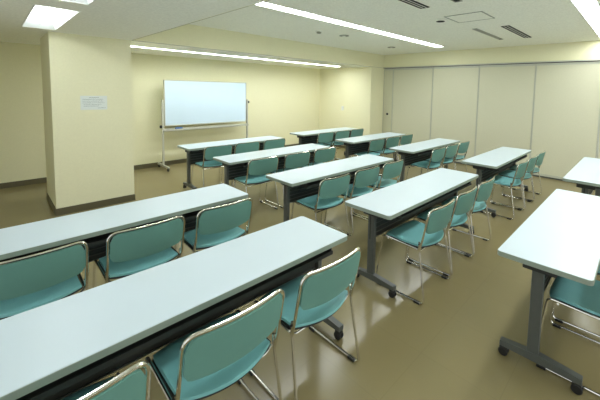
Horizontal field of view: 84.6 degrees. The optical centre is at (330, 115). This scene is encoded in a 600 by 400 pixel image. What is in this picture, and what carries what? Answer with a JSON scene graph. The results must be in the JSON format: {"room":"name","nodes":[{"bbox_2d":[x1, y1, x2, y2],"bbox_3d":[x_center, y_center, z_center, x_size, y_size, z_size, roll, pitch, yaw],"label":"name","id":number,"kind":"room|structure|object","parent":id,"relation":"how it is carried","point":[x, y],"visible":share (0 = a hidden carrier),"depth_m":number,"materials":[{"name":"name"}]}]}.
{"room":"classroom","nodes":[
{"label":"classroom","id":0,"kind":"room"},
{"bbox_2d":[40,31,133,208],"bbox_3d":[-3.383,0.073,4.584,0.872,2.240,0.860,5,6,44],"label":"wall pillar","id":1,"kind":"structure","parent":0,"point":[89,153],"depth_m":4.24,"materials":[{"name":"beige paint"}]},
{"bbox_2d":[47,193,134,215],"bbox_3d":[-3.406,1.147,4.667,0.888,0.085,0.876,5,6,44],"label":"baseboard","id":2,"kind":"structure","parent":1,"relation":"attached to","point":[60,211],"depth_m":4.32,"materials":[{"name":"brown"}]},
{"bbox_2d":[80,96,106,109],"bbox_3d":[-3.067,-0.166,4.255,0.003,0.180,0.286,5,6,44],"label":"paper notice","id":3,"kind":"object","parent":1,"relation":"attached to","point":[86,102],"visible":1,"depth_m":4.25,"materials":[{"name":"white paper"}]},
{"bbox_2d":[0,42,319,182],"bbox_3d":[-3.068,-0.347,7.088,0.120,2.705,9.200,5,6,44],"label":"wall","id":4,"kind":"structure","parent":0,"point":[283,100],"depth_m":6.61,"materials":[{"name":"beige paint"}]},
{"bbox_2d":[0,143,298,188],"bbox_3d":[-3.298,0.978,6.885,0.008,0.085,8.480,5,6,44],"label":"baseboard","id":5,"kind":"structure","parent":4,"relation":"attached to","point":[142,166],"depth_m":5.41,"materials":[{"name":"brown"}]},
{"bbox_2d":[0,0,368,68],"bbox_3d":[0.433,-1.126,3.579,9.660,0.465,9.050,5,6,44],"label":"ceiling","id":6,"kind":"structure","parent":0,"point":[115,19],"depth_m":3.22,"materials":[{"name":"white paint"}]},
{"bbox_2d":[21,4,80,29],"bbox_3d":[-2.741,-0.987,3.171,1.420,0.123,0.300,5,6,44],"label":"light","id":7,"kind":"object","parent":6,"relation":"attached to","point":[43,17],"visible":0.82,"depth_m":3.38,"materials":[{"name":"white plastic"}]},
{"bbox_2d":[60,0,95,4],"bbox_3d":[-1.471,-0.866,1.959,1.420,0.123,0.300,5,6,44],"label":"light","id":8,"kind":"object","parent":6,"relation":"attached to","point":[85,2],"visible":1,"depth_m":2.49,"materials":[{"name":"white plastic"}]},
{"bbox_2d":[131,46,339,66],"bbox_3d":[-1.510,-1.224,6.839,0.130,0.083,5.030,5,6,44],"label":"strip light","id":9,"kind":"object","parent":6,"relation":"attached to","point":[131,46],"visible":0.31,"depth_m":6.30,"materials":[{"name":"white plastic"}]},
{"bbox_2d":[134,0,266,39],"bbox_3d":[0.059,-0.938,1.825,7.758,0.344,0.010,5,6,44],"label":"wall","id":10,"kind":"structure","parent":0,"point":[266,0],"depth_m":2.93,"materials":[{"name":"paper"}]},
{"bbox_2d":[135,24,384,67],"bbox_3d":[-0.651,-1.329,6.682,0.012,0.344,6.060,5,6,44],"label":"beam","id":11,"kind":"structure","parent":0,"point":[189,35],"depth_m":5.95,"materials":[{"name":"beige paint"}]},
{"bbox_2d":[0,146,599,399],"bbox_3d":[0.414,1.387,3.809,9.960,0.100,9.450,5,6,44],"label":"floor","id":12,"kind":"structure","parent":0,"point":[445,347],"depth_m":2.34,"materials":[{"name":"plastic"}]},
{"bbox_2d":[0,241,88,319],"bbox_3d":[-1.702,1.068,1.881,0.495,0.744,0.505,5,6,44],"label":"chair","id":13,"kind":"object","parent":12,"relation":"on","point":[33,281],"visible":0.82,"depth_m":1.75,"materials":[{"name":"teal plastic"}]},
{"bbox_2d":[61,361,150,399],"bbox_3d":[-0.905,1.147,1.080,0.495,0.744,0.505,5,6,44],"label":"chair","id":14,"kind":"object","parent":12,"relation":"on","point":[131,384],"visible":1,"depth_m":1.03,"materials":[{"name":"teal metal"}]},
{"bbox_2d":[0,184,247,261],"bbox_3d":[-1.501,1.054,2.395,0.450,0.700,1.800,5,6,44],"label":"folding table","id":15,"kind":"object","parent":12,"relation":"on","point":[93,227],"visible":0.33,"depth_m":2.27,"materials":[{"name":"white laminate"}]},
{"bbox_2d":[92,216,184,287],"bbox_3d":[-1.322,1.045,2.278,0.495,0.744,0.505,5,6,44],"label":"chair","id":16,"kind":"object","parent":12,"relation":"on","point":[134,250],"visible":0.84,"depth_m":2.12,"materials":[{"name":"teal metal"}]},
{"bbox_2d":[0,216,346,399],"bbox_3d":[-0.676,1.131,1.622,0.450,0.700,1.800,5,6,44],"label":"folding table","id":17,"kind":"object","parent":12,"relation":"on","point":[55,350],"visible":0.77,"depth_m":1.40,"materials":[{"name":"white laminate"}]},
{"bbox_2d":[158,80,248,171],"bbox_3d":[-2.617,0.144,7.057,0.540,1.750,1.975,5,6,44],"label":"whiteboard","id":18,"kind":"object","parent":12,"relation":"on","point":[184,102],"visible":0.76,"depth_m":6.90,"materials":[{"name":"plastic"}]},
{"bbox_2d":[164,123,248,130],"bbox_3d":[-2.580,0.244,7.028,0.070,0.045,1.850,5,6,44],"label":"tray","id":19,"kind":"object","parent":18,"relation":"on","point":[245,124],"depth_m":6.96,"materials":[{"name":"silver metal"}]},
{"bbox_2d":[191,144,232,189],"bbox_3d":[-1.859,0.810,5.173,0.495,0.744,0.505,5,6,44],"label":"chair","id":20,"kind":"object","parent":12,"relation":"on","point":[213,151],"visible":0.72,"depth_m":5.01,"materials":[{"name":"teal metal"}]},
{"bbox_2d":[174,198,252,259],"bbox_3d":[-0.948,1.022,2.674,0.495,0.744,0.505,5,6,44],"label":"chair","id":21,"kind":"object","parent":12,"relation":"on","point":[218,225],"visible":0.86,"depth_m":2.52,"materials":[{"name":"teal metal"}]},
{"bbox_2d":[144,289,284,399],"bbox_3d":[-0.521,1.124,1.480,0.495,0.744,0.505,5,6,44],"label":"chair","id":22,"kind":"object","parent":12,"relation":"on","point":[211,358],"visible":1,"depth_m":1.32,"materials":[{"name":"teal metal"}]},
{"bbox_2d":[177,136,280,188],"bbox_3d":[-1.650,0.796,5.700,0.450,0.700,1.800,5,6,44],"label":"folding table","id":23,"kind":"object","parent":12,"relation":"on","point":[195,152],"visible":0.48,"depth_m":5.25,"materials":[{"name":"white laminate"}]},
{"bbox_2d":[198,143,264,153],"bbox_3d":[-1.540,0.531,5.677,0.210,0.045,1.458,5,6,44],"label":"shelf","id":24,"kind":"object","parent":23,"relation":"attached to","point":[261,144],"depth_m":5.30,"materials":[{"name":"grey"}]},
{"bbox_2d":[221,141,259,187],"bbox_3d":[-1.509,0.789,5.543,0.495,0.744,0.505,5,6,44],"label":"chair","id":25,"kind":"object","parent":12,"relation":"on","point":[248,146],"visible":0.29,"depth_m":5.34,"materials":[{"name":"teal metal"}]},
{"bbox_2d":[231,156,278,208],"bbox_3d":[-1.003,0.892,4.351,0.495,0.744,0.505,5,6,44],"label":"chair","id":26,"kind":"object","parent":12,"relation":"on","point":[258,169],"visible":0.87,"depth_m":4.21,"materials":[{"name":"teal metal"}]},
{"bbox_2d":[213,143,329,184],"bbox_3d":[-0.792,0.878,4.869,0.450,0.700,1.800,5,6,44],"label":"folding table","id":27,"kind":"object","parent":12,"relation":"on","point":[235,165],"visible":0.38,"depth_m":4.51,"materials":[{"name":"white laminate"}]},
{"bbox_2d":[236,151,314,166],"bbox_3d":[-0.683,0.614,4.846,0.210,0.045,1.458,5,6,44],"label":"shelf","id":28,"kind":"object","parent":27,"relation":"attached to","point":[282,158],"depth_m":4.52,"materials":[{"name":"grey"}]},
{"bbox_2d":[263,138,284,149],"bbox_3d":[-1.133,0.766,5.937,0.495,0.744,0.505,5,6,44],"label":"chair","id":29,"kind":"object","parent":12,"relation":"on","point":[274,143],"visible":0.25,"depth_m":5.73,"materials":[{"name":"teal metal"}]},
{"bbox_2d":[265,151,310,207],"bbox_3d":[-0.606,0.869,4.752,0.495,0.744,0.505,5,6,44],"label":"chair","id":30,"kind":"object","parent":12,"relation":"on","point":[295,160],"visible":0.56,"depth_m":4.57,"materials":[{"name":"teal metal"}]},
{"bbox_2d":[249,247,361,399],"bbox_3d":[-0.138,1.101,1.881,0.495,0.744,0.505,5,6,44],"label":"chair","id":31,"kind":"object","parent":12,"relation":"on","point":[311,298],"visible":0.88,"depth_m":1.72,"materials":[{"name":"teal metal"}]},
{"bbox_2d":[299,147,335,167],"bbox_3d":[-0.231,0.846,5.147,0.495,0.744,0.505,5,6,44],"label":"chair","id":32,"kind":"object","parent":12,"relation":"on","point":[327,154],"visible":0.38,"depth_m":4.95,"materials":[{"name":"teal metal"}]},
{"bbox_2d":[291,173,350,237],"bbox_3d":[-0.099,0.974,3.527,0.495,0.744,0.505,5,6,44],"label":"chair","id":33,"kind":"object","parent":12,"relation":"on","point":[326,198],"visible":0.89,"depth_m":3.39,"materials":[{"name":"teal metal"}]},
{"bbox_2d":[290,127,355,156],"bbox_3d":[-0.101,0.691,7.471,0.450,0.700,1.800,5,6,44],"label":"folding table","id":34,"kind":"object","parent":12,"relation":"on","point":[305,137],"visible":0.35,"depth_m":7.12,"materials":[{"name":"white laminate"}]},
{"bbox_2d":[304,131,351,138],"bbox_3d":[0.009,0.427,7.448,0.210,0.045,1.458,5,6,44],"label":"shelf","id":35,"kind":"object","parent":34,"relation":"attached to","point":[316,135],"depth_m":7.01,"materials":[{"name":"grey"}]},
{"bbox_2d":[317,132,333,162],"bbox_3d":[-0.247,0.702,7.009,0.495,0.744,0.505,5,6,44],"label":"chair","id":36,"kind":"object","parent":12,"relation":"on","point":[328,136],"visible":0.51,"depth_m":6.83,"materials":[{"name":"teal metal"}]},
{"bbox_2d":[266,154,393,221],"bbox_3d":[0.077,0.962,4.022,0.450,0.700,1.800,5,6,44],"label":"folding table","id":37,"kind":"object","parent":12,"relation":"on","point":[299,183],"visible":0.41,"depth_m":3.68,"materials":[{"name":"white laminate"}]},
{"bbox_2d":[298,163,385,188],"bbox_3d":[0.187,0.698,3.999,0.210,0.045,1.458,5,6,44],"label":"shelf","id":38,"kind":"object","parent":37,"relation":"attached to","point":[315,183],"depth_m":3.69,"materials":[{"name":"grey"}]},
{"bbox_2d":[323,130,349,162],"bbox_3d":[0.112,0.681,7.380,0.495,0.744,0.505,5,6,44],"label":"chair","id":39,"kind":"object","parent":12,"relation":"on","point":[339,134],"visible":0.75,"depth_m":7.21,"materials":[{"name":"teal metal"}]},
{"bbox_2d":[335,128,363,158],"bbox_3d":[0.463,0.659,7.754,0.495,0.744,0.505,5,6,44],"label":"chair","id":40,"kind":"object","parent":12,"relation":"on","point":[355,132],"visible":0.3,"depth_m":7.55,"materials":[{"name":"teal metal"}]},
{"bbox_2d":[324,165,379,235],"bbox_3d":[0.275,0.951,3.929,0.495,0.744,0.505,5,6,44],"label":"chair","id":41,"kind":"object","parent":12,"relation":"on","point":[363,178],"visible":0.72,"depth_m":3.76,"materials":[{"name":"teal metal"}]},
{"bbox_2d":[352,138,384,175],"bbox_3d":[0.705,0.786,6.187,0.495,0.744,0.505,5,6,44],"label":"chair","id":42,"kind":"object","parent":12,"relation":"on","point":[374,145],"visible":0.7,"depth_m":6.05,"materials":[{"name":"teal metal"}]},
{"bbox_2d":[335,132,405,162],"bbox_3d":[0.854,0.775,6.654,0.450,0.700,1.800,5,6,44],"label":"folding table","id":43,"kind":"object","parent":12,"relation":"on","point":[358,144],"visible":0.42,"depth_m":6.33,"materials":[{"name":"white laminate"}]},
{"bbox_2d":[352,137,400,146],"bbox_3d":[0.963,0.510,6.631,0.210,0.045,1.458,5,6,44],"label":"shelf","id":44,"kind":"object","parent":43,"relation":"attached to","point":[364,143],"depth_m":6.23,"materials":[{"name":"grey"}]},
{"bbox_2d":[353,159,403,217],"bbox_3d":[0.643,0.929,4.310,0.495,0.744,0.505,5,6,44],"label":"chair","id":45,"kind":"object","parent":12,"relation":"on","point":[393,169],"visible":0.61,"depth_m":4.14,"materials":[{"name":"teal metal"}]},
{"bbox_2d":[371,136,399,174],"bbox_3d":[1.065,0.764,6.565,0.495,0.744,0.505,5,6,44],"label":"chair","id":46,"kind":"object","parent":12,"relation":"on","point":[390,141],"visible":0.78,"depth_m":6.39,"materials":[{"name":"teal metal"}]},
{"bbox_2d":[382,69,393,132],"bbox_3d":[1.546,-0.145,8.874,0.289,2.220,0.084,5,6,44],"label":"sliding panel","id":47,"kind":"object","parent":12,"relation":"on","point":[388,73],"visible":0.78,"depth_m":8.84,"materials":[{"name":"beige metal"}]},
{"bbox_2d":[386,134,412,167],"bbox_3d":[1.419,0.743,6.935,0.495,0.744,0.505,5,6,44],"label":"chair","id":48,"kind":"object","parent":12,"relation":"on","point":[405,139],"visible":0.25,"depth_m":6.72,"materials":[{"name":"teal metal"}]},
{"bbox_2d":[391,67,432,152],"bbox_3d":[2.062,-0.097,8.392,1.114,2.220,0.070,5,6,44],"label":"sliding panel","id":49,"kind":"object","parent":12,"relation":"on","point":[412,87],"visible":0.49,"depth_m":8.32,"materials":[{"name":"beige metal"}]},
{"bbox_2d":[345,168,478,297],"bbox_3d":[0.886,1.039,3.244,0.450,0.700,1.800,5,6,44],"label":"folding table","id":50,"kind":"object","parent":12,"relation":"on","point":[388,207],"visible":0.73,"depth_m":2.87,"materials":[{"name":"white laminate"}]},
{"bbox_2d":[396,181,470,219],"bbox_3d":[0.996,0.775,3.220,0.210,0.045,1.458,5,6,44],"label":"shelf","id":51,"kind":"object","parent":50,"relation":"attached to","point":[447,194],"depth_m":3.03,"materials":[{"name":"grey"}]},
{"bbox_2d":[376,198,454,304],"bbox_3d":[0.730,1.050,2.769,0.495,0.744,0.505,5,6,44],"label":"chair","id":52,"kind":"object","parent":12,"relation":"on","point":[417,235],"visible":0.96,"depth_m":2.65,"materials":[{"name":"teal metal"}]},
{"bbox_2d":[389,138,459,181],"bbox_3d":[1.713,0.855,5.855,0.450,0.700,1.800,5,6,44],"label":"folding table","id":53,"kind":"object","parent":12,"relation":"on","point":[411,153],"visible":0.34,"depth_m":5.54,"materials":[{"name":"white laminate"}]},
{"bbox_2d":[409,144,453,155],"bbox_3d":[1.822,0.590,5.832,0.210,0.045,1.458,5,6,44],"label":"shelf","id":54,"kind":"object","parent":53,"relation":"attached to","point":[428,151],"depth_m":5.51,"materials":[{"name":"grey"}]},
{"bbox_2d":[406,147,445,179],"bbox_3d":[1.574,0.865,5.399,0.495,0.744,0.505,5,6,44],"label":"chair","id":55,"kind":"object","parent":12,"relation":"on","point":[437,154],"visible":0.84,"depth_m":5.26,"materials":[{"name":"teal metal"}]},
{"bbox_2d":[421,143,457,174],"bbox_3d":[1.921,0.844,5.768,0.495,0.744,0.505,5,6,44],"label":"chair","id":56,"kind":"object","parent":12,"relation":"on","point":[451,150],"visible":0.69,"depth_m":5.59,"materials":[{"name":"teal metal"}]},
{"bbox_2d":[407,186,476,276],"bbox_3d":[1.091,1.028,3.161,0.495,0.744,0.505,5,6,44],"label":"chair","id":57,"kind":"object","parent":12,"relation":"on","point":[463,204],"visible":0.7,"depth_m":2.99,"materials":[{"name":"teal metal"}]},
{"bbox_2d":[435,141,469,171],"bbox_3d":[2.277,0.823,6.137,0.495,0.744,0.505,5,6,44],"label":"chair","id":58,"kind":"object","parent":12,"relation":"on","point":[463,146],"visible":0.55,"depth_m":5.94,"materials":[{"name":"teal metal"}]},
{"bbox_2d":[430,66,479,165],"bbox_3d":[2.855,-0.021,7.634,1.074,2.220,0.070,5,6,44],"label":"sliding panel","id":59,"kind":"object","parent":12,"relation":"on","point":[455,89],"visible":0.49,"depth_m":7.55,"materials":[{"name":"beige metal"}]},
{"bbox_2d":[437,176,494,255],"bbox_3d":[1.445,1.007,3.530,0.495,0.744,0.505,5,6,44],"label":"chair","id":60,"kind":"object","parent":12,"relation":"on","point":[484,189],"visible":0.61,"depth_m":3.35,"materials":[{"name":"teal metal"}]},
{"bbox_2d":[461,147,531,217],"bbox_3d":[2.540,0.941,4.962,0.450,0.700,1.800,5,6,44],"label":"folding table","id":61,"kind":"object","parent":12,"relation":"on","point":[489,164],"visible":0.69,"depth_m":4.66,"materials":[{"name":"white laminate"}]},
{"bbox_2d":[487,155,526,170],"bbox_3d":[2.649,0.677,4.939,0.210,0.045,1.458,5,6,44],"label":"shelf","id":62,"kind":"object","parent":61,"relation":"attached to","point":[525,156],"depth_m":4.73,"materials":[{"name":"grey"}]},
{"bbox_2d":[480,159,527,219],"bbox_3d":[2.377,0.952,4.494,0.495,0.744,0.505,5,6,44],"label":"chair","id":63,"kind":"object","parent":12,"relation":"on","point":[508,182],"visible":0.92,"depth_m":4.36,"materials":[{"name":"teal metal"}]},
{"bbox_2d":[475,64,535,170],"bbox_3d":[3.631,0.052,6.894,1.064,2.220,0.070,5,6,44],"label":"sliding panel","id":64,"kind":"object","parent":12,"relation":"on","point":[505,92],"visible":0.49,"depth_m":6.83,"materials":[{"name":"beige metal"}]},
{"bbox_2d":[491,154,537,209],"bbox_3d":[2.740,0.931,4.866,0.495,0.744,0.505,5,6,44],"label":"chair","id":65,"kind":"object","parent":12,"relation":"on","point":[532,161],"visible":0.86,"depth_m":4.74,"materials":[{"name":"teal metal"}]},
{"bbox_2d":[502,150,545,200],"bbox_3d":[3.105,0.909,5.249,0.495,0.744,0.505,5,6,44],"label":"chair","id":66,"kind":"object","parent":12,"relation":"on","point":[541,155],"visible":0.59,"depth_m":5.08,"materials":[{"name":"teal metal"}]},
{"bbox_2d":[497,189,599,394],"bbox_3d":[1.754,1.118,2.454,0.450,0.700,1.800,5,6,44],"label":"folding table","id":67,"kind":"object","parent":12,"relation":"on","point":[561,237],"visible":1,"depth_m":1.97,"materials":[{"name":"white laminate"}]},
{"bbox_2d":[530,61,599,182],"bbox_3d":[4.389,0.124,6.170,1.024,2.220,0.070,5,6,44],"label":"sliding panel","id":68,"kind":"object","parent":12,"relation":"on","point":[566,109],"visible":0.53,"depth_m":6.14,"materials":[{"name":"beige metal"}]},
{"bbox_2d":[536,276,599,396],"bbox_3d":[1.569,1.131,1.959,0.495,0.744,0.505,5,6,44],"label":"chair","id":69,"kind":"object","parent":12,"relation":"on","point":[582,298],"visible":0.69,"depth_m":1.95,"materials":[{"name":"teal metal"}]},
{"bbox_2d":[552,265,599,337],"bbox_3d":[1.953,1.108,2.359,0.495,0.744,0.505,5,6,44],"label":"chair","id":70,"kind":"object","parent":12,"relation":"on","point":[598,273],"visible":0.11,"depth_m":2.29,"materials":[{"name":"silver metal"}]},
{"bbox_2d":[563,157,599,196],"bbox_3d":[3.344,1.020,4.159,0.450,0.700,1.800,5,6,44],"label":"folding table","id":71,"kind":"object","parent":12,"relation":"on","point":[586,173],"visible":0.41,"depth_m":3.83,"materials":[{"name":"white laminate"}]},
{"bbox_2d":[597,125,599,158],"bbox_3d":[5.143,0.196,5.450,1.054,2.220,0.070,5,6,44],"label":"sliding panel","id":72,"kind":"object","parent":12,"relation":"on","point":[598,149],"visible":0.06,"depth_m":5.81,"materials":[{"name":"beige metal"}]},
{"bbox_2d":[319,67,383,135],"bbox_3d":[0.591,-0.221,9.465,1.902,2.240,0.720,5,6,44],"label":"wall","id":73,"kind":"structure","parent":0,"point":[360,90],"depth_m":8.95,"materials":[{"name":"beige paint"}]},
{"bbox_2d":[131,0,379,67],"bbox_3d":[2.135,-0.894,4.004,7.758,0.008,6.000,5,6,44],"label":"trim","id":74,"kind":"structure","parent":73,"relation":"attached to","point":[267,0],"depth_m":4.96,"materials":[{"name":"grey"}]},
{"bbox_2d":[190,0,599,54],"bbox_3d":[2.157,-1.294,3.988,7.758,0.120,6.060,5,6,44],"label":"ceiling","id":75,"kind":"structure","parent":0,"point":[545,21],"depth_m":4.72,"materials":[{"name":"white paint"}]},
{"bbox_2d":[255,2,443,46],"bbox_3d":[0.569,-1.397,5.160,0.200,0.083,5.100,5,6,44],"label":"strip light","id":76,"kind":"object","parent":75,"relation":"attached to","point":[263,4],"visible":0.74,"depth_m":4.67,"materials":[{"name":"white plastic"}]},
{"bbox_2d":[258,2,309,14],"bbox_3d":[-0.748,-1.290,3.791,0.172,0.008,1.264,5,6,44],"label":"diffuser","id":77,"kind":"object","parent":76,"relation":"attached to","point":[264,4],"depth_m":3.98,"materials":[{"name":"white plastic"}]},
{"bbox_2d":[304,14,368,28],"bbox_3d":[0.129,-1.342,4.705,0.172,0.008,1.264,5,6,44],"label":"diffuser","id":78,"kind":"object","parent":76,"relation":"attached to","point":[313,16],"depth_m":4.66,"materials":[{"name":"white plastic"}]},
{"bbox_2d":[363,28,410,38],"bbox_3d":[1.007,-1.394,5.619,0.172,0.008,1.264,5,6,44],"label":"diffuser","id":79,"kind":"object","parent":76,"relation":"attached to","point":[366,29],"depth_m":5.55,"materials":[{"name":"white plastic"}]},
{"bbox_2d":[405,39,440,46],"bbox_3d":[1.884,-1.447,6.533,0.172,0.008,1.264,5,6,44],"label":"diffuser","id":80,"kind":"object","parent":76,"relation":"attached to","point":[411,40],"depth_m":6.47,"materials":[{"name":"white plastic"}]},
{"bbox_2d":[399,0,428,8],"bbox_3d":[0.645,-1.210,3.314,0.110,0.008,1.270,5,6,44],"label":"ceiling vent","id":81,"kind":"object","parent":75,"relation":"in","point":[410,2],"visible":1,"depth_m":3.60,"materials":[{"name":"black metal"}]},
{"bbox_2d":[433,19,447,22],"bbox_3d":[1.481,-1.274,4.430,0.190,0.016,0.190,5,6,44],"label":"ceiling sensor","id":82,"kind":"object","parent":75,"relation":"attached to","point":[437,20],"visible":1,"depth_m":4.40,"materials":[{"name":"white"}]},
{"bbox_2d":[444,11,493,22],"bbox_3d":[1.776,-1.256,4.203,0.470,0.006,0.470,5,6,44],"label":"access hatch","id":83,"kind":"object","parent":75,"relation":"attached to","point":[474,16],"visible":1,"depth_m":4.19,"materials":[{"name":"grey paint"}]},
{"bbox_2d":[473,28,502,39],"bbox_3d":[2.599,-1.329,5.392,0.070,0.008,1.280,5,6,44],"label":"ceiling vent","id":84,"kind":"object","parent":75,"relation":"in","point":[475,29],"visible":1,"depth_m":5.31,"materials":[{"name":"grey metal"}]},
{"bbox_2d":[501,25,530,37],"bbox_3d":[2.926,-1.303,5.142,0.110,0.008,1.270,5,6,44],"label":"ceiling vent","id":85,"kind":"object","parent":75,"relation":"in","point":[508,27],"visible":1,"depth_m":5.08,"materials":[{"name":"black metal"}]},
{"bbox_2d":[570,0,599,37],"bbox_3d":[2.801,-1.227,3.574,0.210,0.083,5.630,5,6,44],"label":"strip light","id":86,"kind":"object","parent":75,"relation":"attached to","point":[589,10],"visible":0.96,"depth_m":3.81,"materials":[{"name":"white plastic"}]},
{"bbox_2d":[572,0,599,15],"bbox_3d":[2.800,-1.199,3.577,0.182,0.008,1.116,5,6,44],"label":"diffuser","id":87,"kind":"object","parent":86,"relation":"attached to","point":[584,7],"depth_m":3.62,"materials":[{"name":"white plastic"}]},
{"bbox_2d":[585,14,599,29],"bbox_3d":[3.576,-1.245,4.384,0.182,0.008,1.116,5,6,44],"label":"diffuser","id":88,"kind":"object","parent":86,"relation":"attached to","point":[593,21],"depth_m":4.29,"materials":[{"name":"white plastic"}]},
{"bbox_2d":[384,40,599,66],"bbox_3d":[4.302,-1.257,6.238,7.758,0.450,0.150,5,6,44],"label":"wall","id":89,"kind":"structure","parent":0,"point":[585,50],"depth_m":6.82,"materials":[{"name":"beige paint"}]},
{"bbox_2d":[383,59,599,68],"bbox_3d":[4.215,-1.018,6.171,7.758,0.022,0.013,5,6,44],"label":"trim","id":90,"kind":"structure","parent":89,"relation":"attached to","point":[588,59],"depth_m":6.77,"materials":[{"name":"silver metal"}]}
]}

